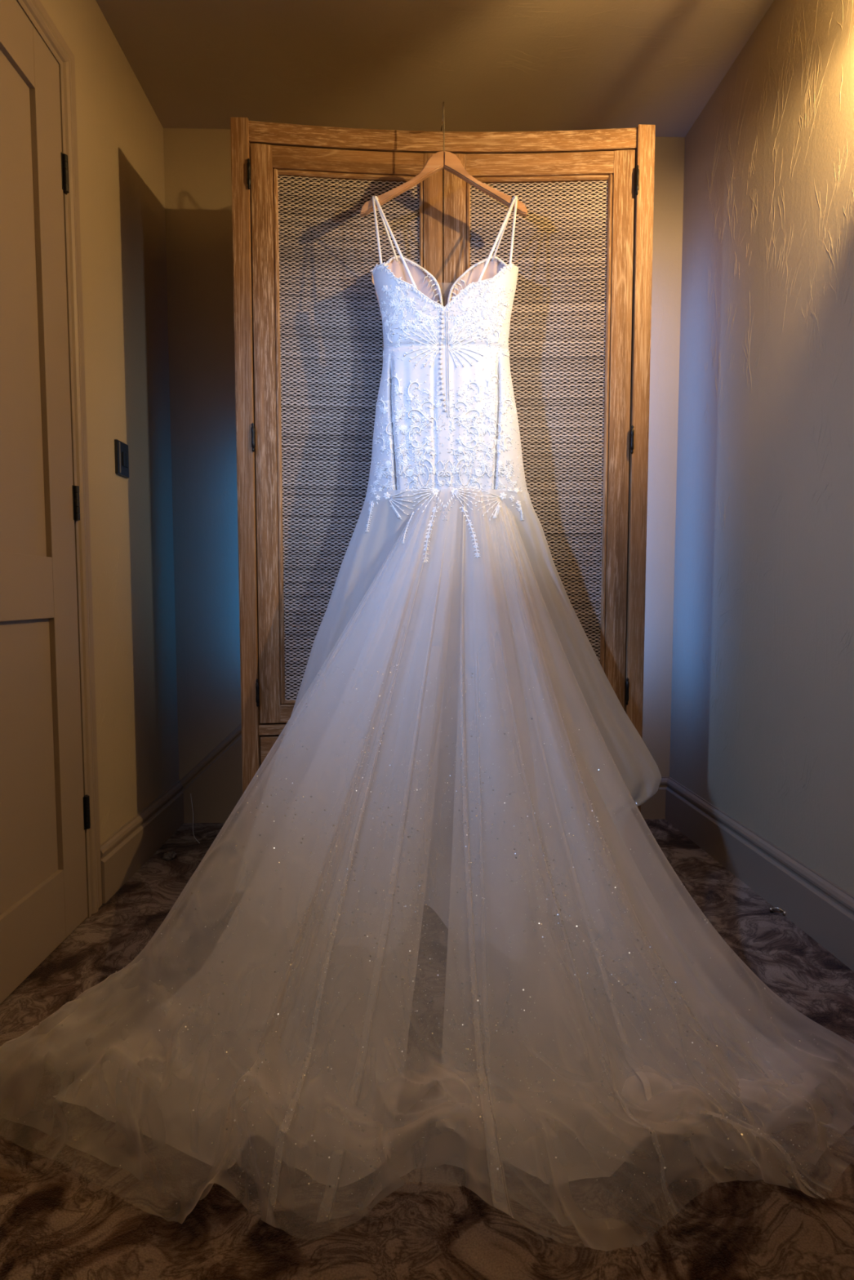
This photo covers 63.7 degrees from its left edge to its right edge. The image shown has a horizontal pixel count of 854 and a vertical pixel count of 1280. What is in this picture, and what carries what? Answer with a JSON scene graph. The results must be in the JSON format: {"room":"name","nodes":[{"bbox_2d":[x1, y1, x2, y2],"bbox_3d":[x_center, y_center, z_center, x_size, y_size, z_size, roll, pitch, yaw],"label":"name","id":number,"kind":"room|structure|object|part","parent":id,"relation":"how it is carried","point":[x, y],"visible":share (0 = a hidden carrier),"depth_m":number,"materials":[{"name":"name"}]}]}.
{"room":"hotel room","nodes":[
{"label":"hotel room","id":0,"kind":"room"},
{"bbox_2d":[40,0,178,843],"bbox_3d":[-0.803,-0.360,0.228,0.081,2.187,3.945,0,4,-1],"label":"wall","id":1,"kind":"structure","parent":0,"point":[120,134],"depth_m":1.84,"materials":[{"name":"paint"}]},
{"bbox_2d":[0,0,90,1004],"bbox_3d":[-0.780,-0.267,1.146,0.035,1.864,0.783,0,4,-1],"label":"door","id":2,"kind":"structure","parent":1,"relation":"in","point":[45,808],"depth_m":1.38,"materials":[{"name":"beige paint"}]},
{"bbox_3d":[-0.779,-1.137,1.080,0.014,0.119,0.564,0,4,-1],"label":"rail","id":3,"kind":"part","parent":2,"relation":"part of","materials":[{"name":"beige paint"}]},
{"bbox_3d":[-0.786,-0.616,1.115,0.006,0.927,0.564,0,4,-1],"label":"panel","id":4,"kind":"part","parent":2,"relation":"part of","materials":[{"name":"beige paint"}]},
{"bbox_3d":[-0.779,-0.090,1.151,0.014,0.126,0.564,0,4,-1],"label":"rail","id":5,"kind":"part","parent":2,"relation":"part of","materials":[{"name":"beige paint"}]},
{"bbox_3d":[-0.786,0.242,1.173,0.006,0.540,0.564,0,4,-1],"label":"panel","id":6,"kind":"part","parent":2,"relation":"part of","materials":[{"name":"beige paint"}]},
{"bbox_3d":[-0.779,0.587,1.196,0.014,0.152,0.564,0,4,-1],"label":"rail","id":7,"kind":"part","parent":2,"relation":"part of","materials":[{"name":"beige paint"}]},
{"bbox_2d":[16,0,102,917],"bbox_3d":[-0.778,-0.301,1.138,0.020,1.949,0.924,0,4,-1],"label":"trim","id":8,"kind":"structure","parent":1,"relation":"attached to","point":[34,10],"depth_m":1.55,"materials":[{"name":"beige paint"}]},
{"bbox_2d":[114,439,128,478],"bbox_3d":[-0.800,-0.475,1.805,0.012,0.087,0.072,0,4,-1],"label":"light switch","id":9,"kind":"object","parent":1,"relation":"attached to","point":[121,449],"visible":1,"depth_m":1.80,"materials":[{"name":"black plastic"}]},
{"bbox_2d":[100,780,184,903],"bbox_3d":[-0.798,0.550,1.964,0.019,0.138,0.604,0,4,-1],"label":"baseboard","id":10,"kind":"structure","parent":1,"relation":"attached to","point":[123,853],"depth_m":1.88,"materials":[{"name":"beige paint"}]},
{"bbox_2d":[163,128,684,780],"bbox_3d":[-0.002,-0.496,2.257,1.629,2.187,0.081,0,4,-1],"label":"wall","id":11,"kind":"structure","parent":0,"point":[197,180],"depth_m":2.20,"materials":[{"name":"paint"}]},
{"bbox_2d":[180,723,243,822],"bbox_3d":[-0.586,0.320,2.247,0.455,0.560,0.019,0,4,-1],"label":"trim","id":12,"kind":"structure","parent":11,"relation":"attached to","point":[215,784],"depth_m":2.25,"materials":[{"name":"beige paint"}]},
{"bbox_2d":[640,776,668,819],"bbox_3d":[0.377,0.529,2.287,0.872,0.138,0.019,0,4,-1],"label":"baseboard","id":13,"kind":"structure","parent":11,"relation":"attached to","point":[654,807],"depth_m":2.29,"materials":[{"name":"beige paint"}]},
{"bbox_2d":[0,818,853,1279],"bbox_3d":[0.113,0.770,0.328,1.754,0.080,3.945,0,4,-1],"label":"floor","id":14,"kind":"structure","parent":0,"point":[69,1210],"depth_m":0.88,"materials":[{"name":"carpet"}]},
{"bbox_2d":[190,793,199,843],"bbox_3d":[-0.730,0.556,2.151,0.011,0.098,0.204,-2,4,-25],"label":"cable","id":15,"kind":"object","parent":14,"relation":"on","point":[190,793],"visible":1,"depth_m":2.19,"materials":[{"name":"black plastic"}]},
{"bbox_2d":[0,195,853,1249],"bbox_3d":[0.021,-0.182,1.235,1.459,1.690,1.096,0,4,-1],"label":"dress","id":16,"kind":"object","parent":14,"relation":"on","point":[456,742],"visible":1,"depth_m":1.19,"materials":[{"name":"fabric"}]},
{"bbox_2d":[369,255,443,319],"bbox_3d":[-0.048,-0.833,1.675,0.179,0.218,0.067,0,4,-1],"label":"cup","id":17,"kind":"object","parent":16,"relation":"on","point":[425,282],"depth_m":1.69,"materials":[{"name":"fabric"}]},
{"bbox_3d":[-0.048,-0.824,1.603,0.176,0.119,0.025,1,4,15],"label":"neckline trim","id":18,"kind":"part","parent":16,"relation":"part of","materials":[{"name":"fabric"}]},
{"bbox_3d":[0.122,-0.825,1.601,0.172,0.121,0.015,-1,4,-11],"label":"neckline trim","id":19,"kind":"part","parent":16,"relation":"part of","materials":[{"name":"fabric"}]},
{"bbox_2d":[447,256,519,303],"bbox_3d":[0.135,-0.834,1.679,0.173,0.220,0.067,0,4,-1],"label":"cup","id":20,"kind":"object","parent":16,"relation":"on","point":[473,273],"depth_m":1.70,"materials":[{"name":"fabric"}]},
{"bbox_2d":[230,116,655,870],"bbox_3d":[0.036,-0.332,1.968,1.036,1.899,0.481,0,4,-1],"label":"wardrobe","id":21,"kind":"object","parent":14,"relation":"on","point":[308,346],"visible":0.53,"depth_m":1.74,"materials":[{"name":"brown wood"}]},
{"bbox_3d":[-0.455,-0.317,1.746,0.042,1.899,0.050,0,4,-1],"label":"post","id":22,"kind":"part","parent":21,"relation":"part of","materials":[{"name":"brown wood"}]},
{"bbox_3d":[-0.196,0.394,1.813,0.471,0.292,0.025,0,4,-5],"label":"drawer","id":23,"kind":"part","parent":21,"relation":"part of","materials":[{"name":"brown wood"}]},
{"bbox_3d":[0.042,0.230,1.807,0.951,0.026,0.054,0,4,-1],"label":"rail","id":24,"kind":"part","parent":21,"relation":"part of","materials":[{"name":"brown wood"}]},
{"bbox_3d":[-0.374,-0.496,1.737,0.012,1.330,0.017,0,4,-1],"label":"moulding","id":25,"kind":"part","parent":21,"relation":"part of","materials":[{"name":"brown wood"}]},
{"bbox_3d":[-0.194,0.190,1.801,0.373,0.046,0.025,0,4,-5],"label":"rail","id":26,"kind":"part","parent":21,"relation":"part of","materials":[{"name":"brown wood"}]},
{"bbox_3d":[-0.194,0.161,1.799,0.350,0.011,0.019,0,4,-5],"label":"moulding","id":27,"kind":"part","parent":21,"relation":"part of","materials":[{"name":"brown wood"}]},
{"bbox_3d":[-0.194,-1.154,1.711,0.350,0.011,0.019,0,4,-5],"label":"moulding","id":28,"kind":"part","parent":21,"relation":"part of","materials":[{"name":"brown wood"}]},
{"bbox_3d":[-0.194,-1.186,1.709,0.373,0.052,0.025,0,4,-5],"label":"rail","id":29,"kind":"part","parent":21,"relation":"part of","materials":[{"name":"brown wood"}]},
{"bbox_3d":[-0.196,-0.500,1.761,0.451,1.409,0.014,0,4,-5],"label":"door","id":30,"kind":"part","parent":21,"relation":"part of","materials":[{"name":"brown wicker"}]},
{"bbox_3d":[-0.194,-0.496,1.754,0.352,1.308,0.007,0,4,-5],"label":"woven panel","id":31,"kind":"part","parent":21,"relation":"part of","materials":[{"name":"wicker"}]},
{"bbox_3d":[-0.014,-0.498,1.767,0.012,1.330,0.017,0,4,-1],"label":"moulding","id":32,"kind":"part","parent":21,"relation":"part of","materials":[{"name":"brown wood"}]},
{"bbox_3d":[0.042,-1.239,1.707,0.951,0.048,0.056,0,4,-1],"label":"rail","id":33,"kind":"part","parent":21,"relation":"part of","materials":[{"name":"brown wood"}]},
{"bbox_3d":[0.036,-1.266,1.931,0.951,0.018,0.390,0,4,-1],"label":"panel","id":34,"kind":"part","parent":21,"relation":"part of","materials":[{"name":"brown wood"}]},
{"bbox_3d":[0.031,-0.379,2.192,0.951,1.823,0.012,0,4,-1],"label":"panel","id":35,"kind":"part","parent":21,"relation":"part of","materials":[{"name":"brown wood"}]},
{"bbox_2d":[360,101,527,217],"bbox_3d":[0.039,-1.147,1.687,0.399,0.266,0.128,0,4,-1],"label":"hanger","id":36,"kind":"object","parent":21,"relation":"hanging from","point":[452,164],"visible":0.89,"depth_m":1.63,"materials":[{"name":"brown wood"}]},
{"bbox_3d":[-0.060,-1.083,1.632,0.198,0.147,0.016,0,4,-1],"label":"hanger arm","id":37,"kind":"part","parent":36,"relation":"part of","materials":[{"name":"brown wood"}]},
{"bbox_3d":[0.140,-1.087,1.637,0.200,0.141,0.016,0,4,-1],"label":"hanger arm","id":38,"kind":"part","parent":36,"relation":"part of","materials":[{"name":"brown wood"}]},
{"bbox_3d":[0.103,-0.498,1.770,0.012,1.330,0.017,0,4,-1],"label":"moulding","id":39,"kind":"part","parent":21,"relation":"part of","materials":[{"name":"brown wood"}]},
{"bbox_3d":[0.278,-0.501,1.773,0.453,1.409,0.014,0,4,2],"label":"door","id":40,"kind":"part","parent":21,"relation":"part of","materials":[{"name":"brown wicker"}]},
{"bbox_3d":[0.280,-0.497,1.766,0.346,1.308,0.006,0,4,2],"label":"woven panel","id":41,"kind":"part","parent":21,"relation":"part of","materials":[{"name":"wicker"}]},
{"bbox_3d":[0.280,-1.187,1.721,0.367,0.052,0.025,0,4,2],"label":"rail","id":42,"kind":"part","parent":21,"relation":"part of","materials":[{"name":"brown wood"}]},
{"bbox_3d":[0.280,-1.155,1.723,0.344,0.011,0.018,0,4,2],"label":"moulding","id":43,"kind":"part","parent":21,"relation":"part of","materials":[{"name":"brown wood"}]},
{"bbox_3d":[0.458,-0.497,1.759,0.012,1.330,0.017,0,4,-1],"label":"moulding","id":44,"kind":"part","parent":21,"relation":"part of","materials":[{"name":"brown wood"}]},
{"bbox_3d":[0.539,-0.319,1.772,0.042,1.899,0.050,0,4,-1],"label":"post","id":45,"kind":"part","parent":21,"relation":"part of","materials":[{"name":"brown wood"}]},
{"bbox_2d":[768,906,786,915],"bbox_3d":[0.824,0.635,1.612,0.039,0.016,0.009,3,5,39],"label":"hair clip","id":46,"kind":"object","parent":14,"relation":"on","point":[771,908],"visible":1,"depth_m":1.61,"materials":[{"name":"metal"}]},
{"bbox_2d":[95,0,773,137],"bbox_3d":[0.113,-1.492,0.176,1.754,0.081,3.945,0,4,-1],"label":"ceiling","id":47,"kind":"structure","parent":0,"point":[494,65],"depth_m":1.85,"materials":[{"name":"paint"}]},
{"bbox_2d":[669,0,853,895],"bbox_3d":[0.967,-0.363,0.274,0.081,2.187,3.950,0,4,-3],"label":"wall","id":48,"kind":"structure","parent":0,"point":[762,726],"depth_m":1.67,"materials":[{"name":"paint"}]},
{"bbox_2d":[665,776,853,971],"bbox_3d":[0.917,0.659,0.342,0.019,0.138,3.948,0,4,-3],"label":"baseboard","id":49,"kind":"structure","parent":48,"relation":"attached to","point":[819,907],"depth_m":1.66,"materials":[{"name":"beige paint"}]}
]}

